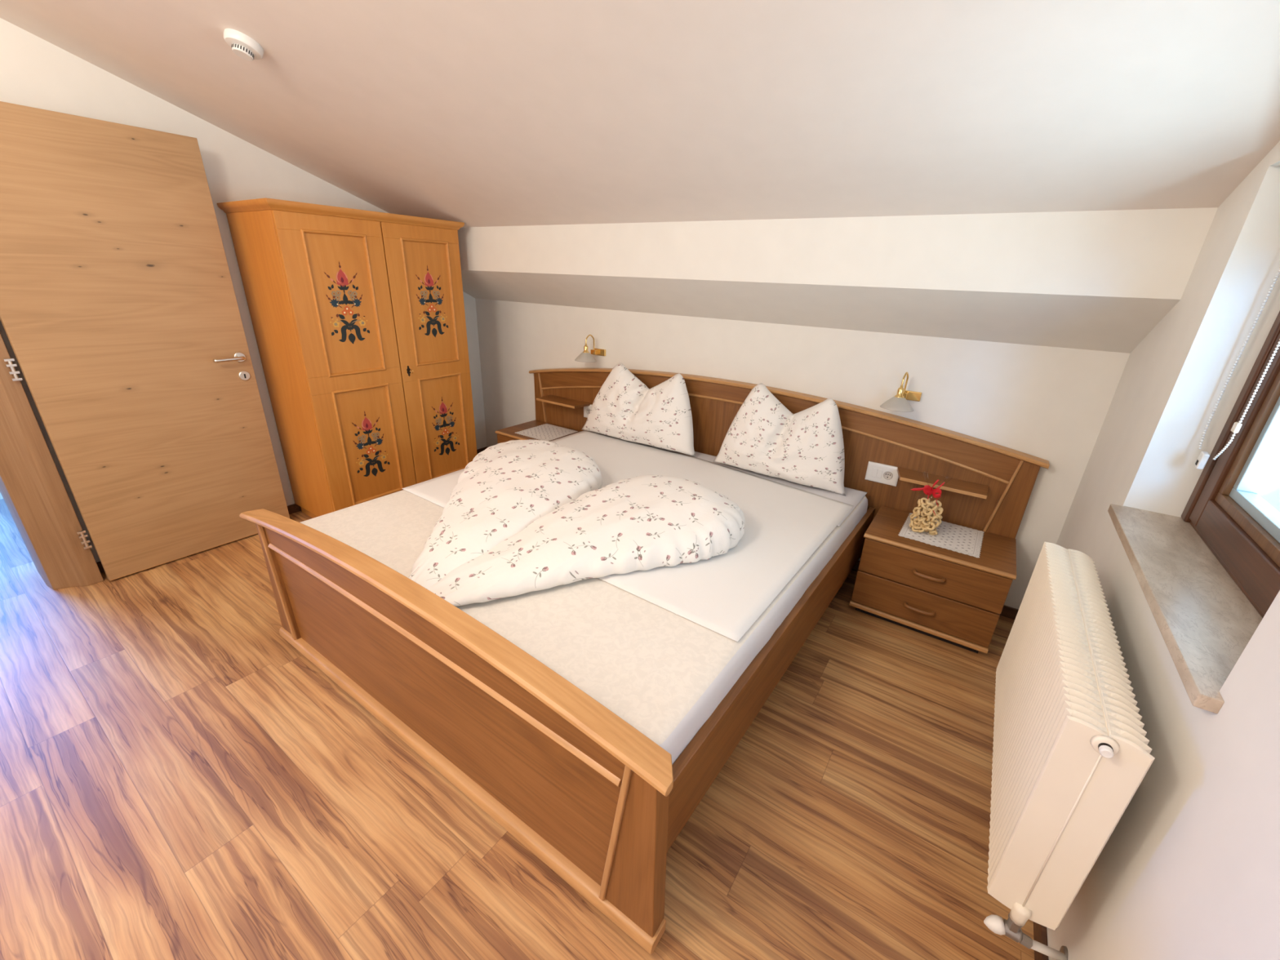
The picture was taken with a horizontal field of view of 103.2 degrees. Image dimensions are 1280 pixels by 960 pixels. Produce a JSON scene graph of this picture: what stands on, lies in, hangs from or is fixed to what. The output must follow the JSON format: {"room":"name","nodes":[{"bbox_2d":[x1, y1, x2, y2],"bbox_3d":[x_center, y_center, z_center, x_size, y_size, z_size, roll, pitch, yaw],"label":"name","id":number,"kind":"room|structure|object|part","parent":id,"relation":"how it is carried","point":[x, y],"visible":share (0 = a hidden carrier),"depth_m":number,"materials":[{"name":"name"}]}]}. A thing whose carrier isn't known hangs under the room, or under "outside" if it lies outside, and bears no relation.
{"room":"bedroom","nodes":[
{"label":"bedroom","id":0,"kind":"room"},
{"bbox_2d":[0,17,487,562],"bbox_3d":[-2.673,-1.083,2.167,0.200,3.190,4.600,16,26,31],"label":"wall","id":1,"kind":"structure","parent":0,"point":[35,72],"depth_m":2.49,"materials":[{"name":"white paint"}]},
{"bbox_2d":[0,101,289,589],"bbox_3d":[-2.824,-0.457,2.091,0.429,2.075,1.970,18,27,34],"label":"door","id":2,"kind":"structure","parent":1,"relation":"in","point":[120,317],"depth_m":2.34,"materials":[{"name":"brown wood"}]},
{"bbox_3d":[-2.812,-0.460,2.160,0.360,2.030,0.170,16,26,31],"label":"frame","id":3,"kind":"part","parent":2,"relation":"part of","materials":[{"name":"brown wood"}]},
{"bbox_3d":[-2.144,-0.631,2.647,0.058,0.020,0.140,16,26,31],"label":"lever handle","id":4,"kind":"part","parent":2,"relation":"part of","materials":[{"name":"metal"}]},
{"bbox_2d":[96,446,486,573],"bbox_3d":[-2.050,0.093,3.507,0.012,0.057,2.478,16,26,31],"label":"baseboard","id":5,"kind":"structure","parent":1,"relation":"attached to","point":[294,508],"depth_m":3.25,"materials":[{"name":"brown wood"}]},
{"bbox_2d":[0,492,1034,959],"bbox_3d":[-2.388,0.524,2.558,7.200,0.060,4.600,16,26,31],"label":"floor","id":6,"kind":"structure","parent":0,"point":[179,780],"depth_m":1.50,"materials":[{"name":"laminate"}]},
{"bbox_2d":[217,197,477,518],"bbox_3d":[-1.658,-0.689,3.200,0.573,1.764,1.086,16,26,31],"label":"wardrobe","id":7,"kind":"object","parent":6,"relation":"on","point":[357,317],"visible":0.99,"depth_m":2.90,"materials":[{"name":"orange wood"}]},
{"bbox_3d":[-1.630,-1.487,2.882,0.565,0.044,1.086,16,26,31],"label":"cornice","id":8,"kind":"part","parent":7,"relation":"part of","materials":[{"name":"orange wood"}]},
{"bbox_3d":[-1.577,-0.936,2.733,0.015,0.723,0.326,16,26,31],"label":"panel moulding","id":9,"kind":"part","parent":7,"relation":"part of","materials":[{"name":"orange wood"}]},
{"bbox_3d":[-1.603,-0.574,2.878,0.020,1.645,0.520,16,26,31],"label":"door","id":10,"kind":"part","parent":7,"relation":"part of","materials":[{"name":"orange wood"}]},
{"bbox_3d":[-1.605,-0.211,3.024,0.015,0.688,0.326,16,26,31],"label":"panel moulding","id":11,"kind":"part","parent":7,"relation":"part of","materials":[{"name":"orange wood"}]},
{"bbox_3d":[-1.417,-0.668,3.110,0.002,0.068,0.024,16,26,31],"label":"key plate","id":12,"kind":"part","parent":7,"relation":"part of","materials":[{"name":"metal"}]},
{"bbox_3d":[-1.312,-0.722,3.275,0.020,1.645,0.496,16,26,31],"label":"door","id":13,"kind":"part","parent":7,"relation":"part of","materials":[{"name":"orange wood"}]},
{"bbox_3d":[-1.284,-1.085,3.133,0.015,0.723,0.318,16,26,31],"label":"panel moulding","id":14,"kind":"part","parent":7,"relation":"part of","materials":[{"name":"orange wood"}]},
{"bbox_3d":[-1.312,-0.360,3.425,0.015,0.688,0.318,16,26,31],"label":"panel moulding","id":15,"kind":"part","parent":7,"relation":"part of","materials":[{"name":"orange wood"}]},
{"bbox_2d":[494,419,581,443],"bbox_3d":[-0.698,-0.135,3.703,0.582,0.433,0.423,16,26,31],"label":"nightstand","id":16,"kind":"object","parent":6,"relation":"on","point":[506,434],"visible":0.06,"depth_m":3.64,"materials":[{"name":"brown wood"}]},
{"bbox_3d":[-0.790,-0.187,3.532,0.570,0.169,0.018,16,26,31],"label":"drawer","id":17,"kind":"part","parent":16,"relation":"part of","materials":[{"name":"brown wood"}]},
{"bbox_2d":[515,423,577,440],"bbox_3d":[-0.669,-0.343,3.634,0.317,0.003,0.327,16,26,31],"label":"doily","id":18,"kind":"object","parent":16,"relation":"on","point":[546,432],"visible":1,"depth_m":3.63,"materials":[{"name":"fabric"}]},
{"bbox_2d":[239,368,1049,954],"bbox_3d":[-0.122,0.160,2.330,3.148,0.950,2.175,16,26,31],"label":"bed","id":19,"kind":"object","parent":6,"relation":"on","point":[602,804],"visible":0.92,"depth_m":1.51,"materials":[{"name":"brown wood"}]},
{"bbox_3d":[-1.425,0.401,2.007,0.073,0.526,0.030,16,26,31],"label":"moulding","id":20,"kind":"part","parent":19,"relation":"part of","materials":[{"name":"brown wood"}]},
{"bbox_3d":[-1.435,0.387,2.036,0.134,0.528,0.053,16,26,31],"label":"post","id":21,"kind":"part","parent":19,"relation":"part of","materials":[{"name":"brown wood"}]},
{"bbox_3d":[-0.725,0.440,1.512,1.665,0.040,0.026,16,26,31],"label":"arch moulding","id":22,"kind":"part","parent":19,"relation":"part of","materials":[{"name":"brown wood"}]},
{"bbox_3d":[-0.721,0.373,1.491,1.690,0.162,0.016,16,26,31],"label":"arched rail","id":23,"kind":"part","parent":19,"relation":"part of","materials":[{"name":"brown wood"}]},
{"bbox_3d":[-0.717,0.567,1.583,1.785,0.586,0.031,16,26,31],"label":"footboard","id":24,"kind":"part","parent":19,"relation":"part of","materials":[{"name":"brown wood"}]},
{"bbox_3d":[-0.732,0.860,1.687,1.885,0.040,0.066,16,26,31],"label":"rail","id":25,"kind":"part","parent":19,"relation":"part of","materials":[{"name":"brown wood"}]},
{"bbox_3d":[-0.749,-0.620,3.855,0.110,0.395,0.031,16,26,31],"label":"panel","id":26,"kind":"part","parent":19,"relation":"part of","materials":[{"name":"brown wood"}]},
{"bbox_3d":[-0.734,-0.616,3.828,0.066,0.378,0.019,16,26,31],"label":"moulding","id":27,"kind":"part","parent":19,"relation":"part of","materials":[{"name":"brown wood"}]},
{"bbox_2d":[536,395,591,408],"bbox_3d":[-0.547,-0.559,3.621,0.387,0.017,0.151,16,26,31],"label":"shelf","id":28,"kind":"object","parent":19,"relation":"attached to","point":[568,401],"depth_m":3.61,"materials":[{"name":"brown wood"}]},
{"bbox_2d":[300,489,867,764],"bbox_3d":[-0.141,0.248,2.392,1.890,0.260,2.012,16,26,31],"label":"mattress","id":29,"kind":"object","parent":19,"relation":"on","point":[664,673],"visible":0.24,"depth_m":1.53,"materials":[{"name":"white fabric"}]},
{"bbox_2d":[402,430,853,642],"bbox_3d":[-0.030,0.066,2.492,1.826,0.007,1.411,16,26,31],"label":"sheet","id":30,"kind":"object","parent":29,"relation":"on","point":[725,594],"visible":0.51,"depth_m":2.13,"materials":[{"name":"white fabric"}]},
{"bbox_2d":[408,439,602,589],"bbox_3d":[-0.502,0.049,2.248,0.693,0.161,1.367,-1,22,-7],"label":"duvet","id":31,"kind":"object","parent":30,"relation":"on","point":[508,486],"visible":0.96,"depth_m":2.13,"materials":[{"name":"fabric"}]},
{"bbox_2d":[428,474,745,606],"bbox_3d":[-0.101,0.212,1.876,0.702,0.165,1.238,16,26,31],"label":"duvet","id":32,"kind":"object","parent":30,"relation":"on","point":[645,522],"visible":0.98,"depth_m":1.85,"materials":[{"name":"fabric"}]},
{"bbox_2d":[582,363,695,457],"bbox_3d":[-0.009,-0.466,3.171,0.887,0.474,0.213,16,26,31],"label":"pillow","id":33,"kind":"object","parent":30,"relation":"on","point":[624,407],"visible":1,"depth_m":3.08,"materials":[{"name":"fabric"}]},
{"bbox_2d":[550,430,866,526],"bbox_3d":[0.283,-0.082,2.897,1.821,0.006,0.495,16,26,31],"label":"fitted sheet","id":34,"kind":"object","parent":29,"relation":"on","point":[853,497],"visible":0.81,"depth_m":2.63,"materials":[{"name":"white fabric"}]},
{"bbox_2d":[713,382,845,496],"bbox_3d":[0.757,-0.241,2.686,0.747,0.482,0.216,16,26,31],"label":"pillow","id":35,"kind":"object","parent":34,"relation":"on","point":[806,446],"visible":1,"depth_m":2.63,"materials":[{"name":"fabric"}]},
{"bbox_2d":[583,404,591,417],"bbox_3d":[-0.339,-0.481,3.585,0.152,0.100,0.016,16,26,31],"label":"socket plate","id":36,"kind":"object","parent":19,"relation":"attached to","point":[587,409],"visible":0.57,"depth_m":3.60,"materials":[{"name":"white plastic"}]},
{"bbox_3d":[-0.052,0.798,1.150,0.084,0.528,0.030,16,26,31],"label":"moulding","id":37,"kind":"part","parent":19,"relation":"part of","materials":[{"name":"brown wood"}]},
{"bbox_3d":[-0.004,0.801,1.144,0.142,0.530,0.053,16,26,31],"label":"post","id":38,"kind":"part","parent":19,"relation":"part of","materials":[{"name":"brown wood"}]},
{"bbox_3d":[0.619,0.545,1.945,0.028,0.247,2.043,17,26,32],"label":"rail","id":39,"kind":"part","parent":19,"relation":"part of","materials":[{"name":"brown wood"}]},
{"bbox_3d":[0.477,-0.179,3.127,3.050,0.830,0.024,16,26,31],"label":"headboard","id":40,"kind":"part","parent":19,"relation":"part of","materials":[{"name":"brown wood"}]},
{"bbox_3d":[0.472,-0.405,3.023,2.930,0.167,0.016,16,26,31],"label":"arch moulding","id":41,"kind":"part","parent":19,"relation":"part of","materials":[{"name":"brown wood"}]},
{"bbox_3d":[0.477,-0.447,3.012,2.970,0.248,0.011,16,26,31],"label":"arched rail","id":42,"kind":"part","parent":19,"relation":"part of","materials":[{"name":"brown wood"}]},
{"bbox_2d":[864,461,898,486],"bbox_3d":[1.240,-0.032,2.597,0.152,0.100,0.016,16,26,31],"label":"socket plate","id":43,"kind":"object","parent":19,"relation":"attached to","point":[876,472],"visible":1,"depth_m":2.59,"materials":[{"name":"white plastic"}]},
{"bbox_2d":[871,467,877,477],"bbox_3d":[1.208,-0.038,2.611,0.022,0.048,0.004,16,26,31],"label":"switch","id":44,"kind":"object","parent":43,"relation":"attached to","point":[874,470],"depth_m":2.61,"materials":[{"name":"white plastic"}]},
{"bbox_2d":[876,468,882,478],"bbox_3d":[1.227,-0.033,2.599,0.022,0.048,0.004,16,26,31],"label":"switch","id":45,"kind":"object","parent":43,"relation":"attached to","point":[879,471],"depth_m":2.60,"materials":[{"name":"white plastic"}]},
{"bbox_2d":[883,471,893,479],"bbox_3d":[1.260,-0.023,2.578,0.044,0.044,0.004,16,26,31],"label":"socket","id":46,"kind":"object","parent":43,"relation":"attached to","point":[887,475],"depth_m":2.58,"materials":[{"name":"white plastic"}]},
{"bbox_2d":[897,466,988,498],"bbox_3d":[1.413,0.009,2.399,0.390,0.017,0.151,16,26,31],"label":"shelf","id":47,"kind":"object","parent":19,"relation":"attached to","point":[954,483],"depth_m":2.39,"materials":[{"name":"brown wood"}]},
{"bbox_3d":[1.665,0.080,2.331,0.065,0.379,0.019,16,26,31],"label":"moulding","id":48,"kind":"part","parent":19,"relation":"part of","materials":[{"name":"brown wood"}]},
{"bbox_3d":[1.701,0.090,2.327,0.123,0.395,0.031,16,26,31],"label":"panel","id":49,"kind":"part","parent":19,"relation":"part of","materials":[{"name":"brown wood"}]},
{"bbox_2d":[848,506,1016,653],"bbox_3d":[1.370,0.465,2.412,0.582,0.433,0.423,16,26,31],"label":"nightstand","id":50,"kind":"object","parent":6,"relation":"on","point":[953,597],"visible":1,"depth_m":2.26,"materials":[{"name":"brown wood"}]},
{"bbox_3d":[1.278,0.665,2.357,0.574,0.024,0.062,16,26,31],"label":"moulding","id":51,"kind":"part","parent":50,"relation":"part of","materials":[{"name":"brown wood"}]},
{"bbox_3d":[1.258,0.586,2.289,0.134,0.018,0.035,16,26,31],"label":"handle","id":52,"kind":"part","parent":50,"relation":"part of","materials":[{"name":"brown wood"}]},
{"bbox_3d":[1.272,0.575,2.306,0.570,0.168,0.018,16,26,31],"label":"drawer","id":53,"kind":"part","parent":50,"relation":"part of","materials":[{"name":"brown wood"}]},
{"bbox_3d":[1.264,0.424,2.224,0.134,0.018,0.035,16,26,31],"label":"handle","id":54,"kind":"part","parent":50,"relation":"part of","materials":[{"name":"brown wood"}]},
{"bbox_3d":[1.279,0.413,2.241,0.570,0.169,0.018,16,26,31],"label":"drawer","id":55,"kind":"part","parent":50,"relation":"part of","materials":[{"name":"brown wood"}]},
{"bbox_2d":[897,512,984,557],"bbox_3d":[1.405,0.250,2.363,0.329,0.003,0.321,16,26,31],"label":"doily","id":56,"kind":"object","parent":50,"relation":"on","point":[953,537],"visible":0.79,"depth_m":2.33,"materials":[{"name":"fabric"}]},
{"bbox_2d":[0,0,1279,226],"bbox_3d":[-1.005,-1.369,0.566,4.458,1.544,4.177,16,26,31],"label":"ceiling","id":57,"kind":"structure","parent":0,"point":[472,113],"depth_m":1.54,"materials":[{"name":"white paint"}]},
{"bbox_2d":[223,28,263,61],"bbox_3d":[-1.371,-1.501,1.759,0.110,0.070,0.108,16,26,31],"label":"smoke detector","id":58,"kind":"object","parent":57,"relation":"attached to","point":[243,46],"visible":1,"depth_m":1.73,"materials":[{"name":"white plastic"}]},
{"bbox_2d":[475,298,1129,609],"bbox_3d":[0.389,-0.347,3.274,4.458,1.345,0.150,16,26,31],"label":"wall","id":59,"kind":"structure","parent":0,"point":[1052,404],"depth_m":2.54,"materials":[{"name":"white paint"}]},
{"bbox_2d":[574,334,605,362],"bbox_3d":[-0.346,-0.883,3.390,0.154,0.172,0.192,16,26,31],"label":"wall lamp","id":60,"kind":"object","parent":59,"relation":"attached to","point":[585,356],"visible":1,"depth_m":3.37,"materials":[{"name":"white glass"}]},
{"bbox_3d":[-0.363,-0.825,3.395,0.147,0.060,0.147,16,26,31],"label":"lamp shade","id":61,"kind":"part","parent":60,"relation":"part of","materials":[{"name":"white glass"}]},
{"bbox_3d":[-0.333,-0.919,3.392,0.010,0.105,0.085,19,27,36],"label":"arm","id":62,"kind":"part","parent":60,"relation":"part of","materials":[{"name":"gold metal"}]},
{"bbox_2d":[486,446,1018,619],"bbox_3d":[0.264,0.201,3.465,3.918,0.057,0.012,16,26,31],"label":"baseboard","id":63,"kind":"structure","parent":59,"relation":"attached to","point":[1010,612],"depth_m":2.49,"materials":[{"name":"brown wood"}]},
{"bbox_2d":[457,207,1217,353],"bbox_3d":[0.246,-1.196,2.788,3.918,0.581,0.573,16,26,31],"label":"trim","id":64,"kind":"structure","parent":59,"relation":"attached to","point":[1090,280],"depth_m":2.10,"materials":[{"name":"white paint"}]},
{"bbox_2d":[880,372,922,412],"bbox_3d":[1.240,-0.423,2.401,0.154,0.172,0.192,16,26,31],"label":"wall lamp","id":65,"kind":"object","parent":59,"relation":"attached to","point":[899,402],"visible":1,"depth_m":2.38,"materials":[{"name":"white glass"}]},
{"bbox_3d":[1.222,-0.365,2.406,0.147,0.060,0.147,16,26,31],"label":"lamp shade","id":66,"kind":"part","parent":65,"relation":"part of","materials":[{"name":"white glass"}]},
{"bbox_3d":[1.253,-0.459,2.403,0.010,0.105,0.085,19,27,36],"label":"arm","id":67,"kind":"part","parent":65,"relation":"part of","materials":[{"name":"gold metal"}]},
{"bbox_2d":[911,480,944,515],"bbox_3d":[1.316,0.105,2.324,0.155,0.285,0.084,16,26,31],"label":"ribbon","id":68,"kind":"object","parent":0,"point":[927,490],"visible":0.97,"depth_m":2.28,"materials":[{"name":"red fabric"}]},
{"bbox_2d":[910,520,915,526],"bbox_3d":[1.277,0.203,2.377,0.023,0.032,0.035,9,23,16],"label":"biscuit","id":69,"kind":"object","parent":68,"relation":"in","point":[911,521],"visible":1,"depth_m":2.37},
{"bbox_2d":[911,526,919,532],"bbox_3d":[1.287,0.229,2.367,0.036,0.019,0.034,-10,25,-28],"label":"biscuit","id":70,"kind":"object","parent":68,"relation":"in","point":[913,527],"visible":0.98,"depth_m":2.36,"materials":[{"name":"beige food"}]},
{"bbox_2d":[913,518,920,524],"bbox_3d":[1.288,0.193,2.357,0.018,0.035,0.036,-16,28,-38],"label":"biscuit","id":71,"kind":"object","parent":68,"relation":"in","point":[914,519],"visible":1,"depth_m":2.36,"materials":[{"name":"beige food"}]},
{"bbox_2d":[913,523,923,528],"bbox_3d":[1.295,0.211,2.362,0.033,0.035,0.037,2,22,0],"label":"biscuit","id":72,"kind":"object","parent":68,"relation":"in","point":[922,524],"visible":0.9,"depth_m":2.35,"materials":[{"name":"beige food"}]},
{"bbox_2d":[915,509,920,515],"bbox_3d":[1.283,0.150,2.339,0.016,0.038,0.036,14,25,27],"label":"biscuit","id":73,"kind":"object","parent":68,"relation":"in","point":[917,510],"visible":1,"depth_m":2.33,"materials":[{"name":"beige food"}]},
{"bbox_2d":[913,506,923,510],"bbox_3d":[1.286,0.132,2.345,0.036,0.028,0.030,-11,25,-29],"label":"biscuit","id":74,"kind":"object","parent":68,"relation":"in","point":[915,508],"visible":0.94,"depth_m":2.33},
{"bbox_2d":[917,498,921,506],"bbox_3d":[1.290,0.107,2.343,0.018,0.038,0.036,14,25,27],"label":"biscuit","id":75,"kind":"object","parent":68,"relation":"in","point":[919,504],"visible":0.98,"depth_m":2.33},
{"bbox_2d":[916,516,925,521],"bbox_3d":[1.296,0.180,2.337,0.032,0.022,0.035,-1,22,-8],"label":"biscuit","id":76,"kind":"object","parent":68,"relation":"in","point":[919,519],"visible":1,"depth_m":2.33,"materials":[{"name":"beige food"}]},
{"bbox_2d":[920,497,927,505],"bbox_3d":[1.301,0.099,2.323,0.034,0.030,0.030,10,23,19],"label":"biscuit","id":77,"kind":"object","parent":68,"relation":"in","point":[922,499],"visible":0.94,"depth_m":2.32,"materials":[{"name":"beige food"}]},
{"bbox_2d":[920,502,928,510],"bbox_3d":[1.301,0.122,2.317,0.034,0.028,0.031,-6,23,-20],"label":"biscuit","id":78,"kind":"object","parent":68,"relation":"in","point":[923,506],"visible":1,"depth_m":2.31,"materials":[{"name":"beige food"}]},
{"bbox_2d":[920,510,928,516],"bbox_3d":[1.306,0.153,2.328,0.037,0.035,0.016,-1,22,-7],"label":"biscuit","id":79,"kind":"object","parent":68,"relation":"in","point":[927,512],"visible":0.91,"depth_m":2.33,"materials":[{"name":"beige food"}]},
{"bbox_2d":[921,524,930,530],"bbox_3d":[1.319,0.217,2.340,0.030,0.029,0.030,21,29,39],"label":"biscuit","id":80,"kind":"object","parent":68,"relation":"in","point":[929,526],"visible":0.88,"depth_m":2.33,"materials":[{"name":"beige food"}]},
{"bbox_2d":[921,517,930,525],"bbox_3d":[1.313,0.190,2.327,0.040,0.034,0.029,-10,25,-27],"label":"biscuit","id":81,"kind":"object","parent":68,"relation":"in","point":[926,518],"visible":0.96,"depth_m":2.32,"materials":[{"name":"beige food"}]},
{"bbox_2d":[924,507,933,515],"bbox_3d":[1.312,0.144,2.310,0.027,0.033,0.032,-7,24,-23],"label":"biscuit","id":82,"kind":"object","parent":68,"relation":"in","point":[930,508],"visible":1,"depth_m":2.30,"materials":[{"name":"beige food"}]},
{"bbox_2d":[924,521,935,530],"bbox_3d":[1.330,0.211,2.326,0.040,0.035,0.026,15,25,29],"label":"biscuit","id":83,"kind":"object","parent":68,"relation":"in","point":[933,523],"visible":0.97,"depth_m":2.32,"materials":[{"name":"beige food"}]},
{"bbox_2d":[926,500,933,506],"bbox_3d":[1.316,0.107,2.301,0.034,0.024,0.033,-18,30,-41],"label":"biscuit","id":84,"kind":"object","parent":68,"relation":"in","point":[928,502],"visible":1,"depth_m":2.29,"materials":[{"name":"beige food"}]},
{"bbox_2d":[925,502,935,511],"bbox_3d":[1.323,0.124,2.309,0.042,0.040,0.015,2,22,-2],"label":"biscuit","id":85,"kind":"object","parent":68,"relation":"in","point":[927,505],"visible":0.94,"depth_m":2.31,"materials":[{"name":"beige food"}]},
{"bbox_2d":[928,530,937,534],"bbox_3d":[1.352,0.243,2.341,0.035,0.032,0.025,4,22,5],"label":"biscuit","id":86,"kind":"object","parent":68,"relation":"in","point":[931,532],"visible":0.99,"depth_m":2.33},
{"bbox_2d":[930,515,938,521],"bbox_3d":[1.342,0.178,2.312,0.032,0.034,0.023,1,22,-4],"label":"biscuit","id":87,"kind":"object","parent":68,"relation":"in","point":[935,517],"visible":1,"depth_m":2.30,"materials":[{"name":"beige food"}]},
{"bbox_2d":[930,520,939,526],"bbox_3d":[1.347,0.198,2.318,0.037,0.036,0.016,12,24,24],"label":"biscuit","id":88,"kind":"object","parent":68,"relation":"in","point":[935,521],"visible":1,"depth_m":2.31,"materials":[{"name":"beige food"}]},
{"bbox_2d":[931,505,940,511],"bbox_3d":[1.341,0.129,2.303,0.040,0.040,0.025,-3,22,-13],"label":"biscuit","id":89,"kind":"object","parent":68,"relation":"in","point":[935,506],"visible":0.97,"depth_m":2.29,"materials":[{"name":"beige food"}]},
{"bbox_2d":[933,507,941,515],"bbox_3d":[1.350,0.145,2.304,0.040,0.037,0.024,-9,24,-26],"label":"biscuit","id":90,"kind":"object","parent":68,"relation":"in","point":[936,508],"visible":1,"depth_m":2.30,"materials":[{"name":"beige food"}]},
{"bbox_2d":[932,499,942,508],"bbox_3d":[1.350,0.111,2.308,0.042,0.037,0.027,-5,23,-18],"label":"biscuit","id":91,"kind":"object","parent":68,"relation":"in","point":[934,501],"visible":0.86,"depth_m":2.31,"materials":[{"name":"beige food"}]},
{"bbox_2d":[1046,141,1279,959],"bbox_3d":[0.819,-0.076,0.084,0.340,3.250,4.750,16,26,31],"label":"wall","id":92,"kind":"structure","parent":0,"point":[1189,869],"depth_m":1.04,"materials":[{"name":"white paint"}]},
{"bbox_2d":[1033,921,1048,959],"bbox_3d":[0.572,1.331,0.684,0.012,0.057,4.588,16,26,31],"label":"baseboard","id":93,"kind":"structure","parent":92,"relation":"attached to","point":[1040,932],"depth_m":1.23,"materials":[{"name":"brown wood"}]},
{"bbox_2d":[983,542,1155,959],"bbox_3d":[1.041,0.639,1.275,0.190,0.678,0.838,16,26,31],"label":"radiator","id":94,"kind":"object","parent":92,"relation":"attached to","point":[1071,753],"visible":1,"depth_m":1.02,"materials":[{"name":"beige metal"}]},
{"bbox_2d":[1107,311,1279,713],"bbox_3d":[1.313,-0.167,0.985,0.245,0.935,0.973,16,26,31],"label":"window","id":95,"kind":"structure","parent":92,"relation":"in","point":[1208,576],"depth_m":1.22,"materials":[{"name":"brown stone"}]},
{"bbox_3d":[1.274,0.247,1.168,0.190,0.027,0.973,16,26,31],"label":"sill","id":96,"kind":"part","parent":95,"relation":"part of","materials":[{"name":"beige stone"}]},
{"bbox_3d":[1.392,-0.164,0.947,0.075,0.908,0.859,16,26,31],"label":"frame","id":97,"kind":"part","parent":95,"relation":"part of","materials":[{"name":"brown wood"}]},
{"bbox_2d":[1194,266,1279,469],"bbox_3d":[1.549,-0.366,1.251,0.017,0.733,0.139,13,24,25],"label":"chain","id":98,"kind":"object","parent":95,"relation":"hanging from","point":[1203,457],"visible":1,"depth_m":1.31,"materials":[{"name":"white plastic"}]},
{"bbox_3d":[1.370,0.203,1.099,0.072,0.085,0.713,16,26,31],"label":"sash rail","id":99,"kind":"part","parent":95,"relation":"part of","materials":[{"name":"brown wood"}]}
]}

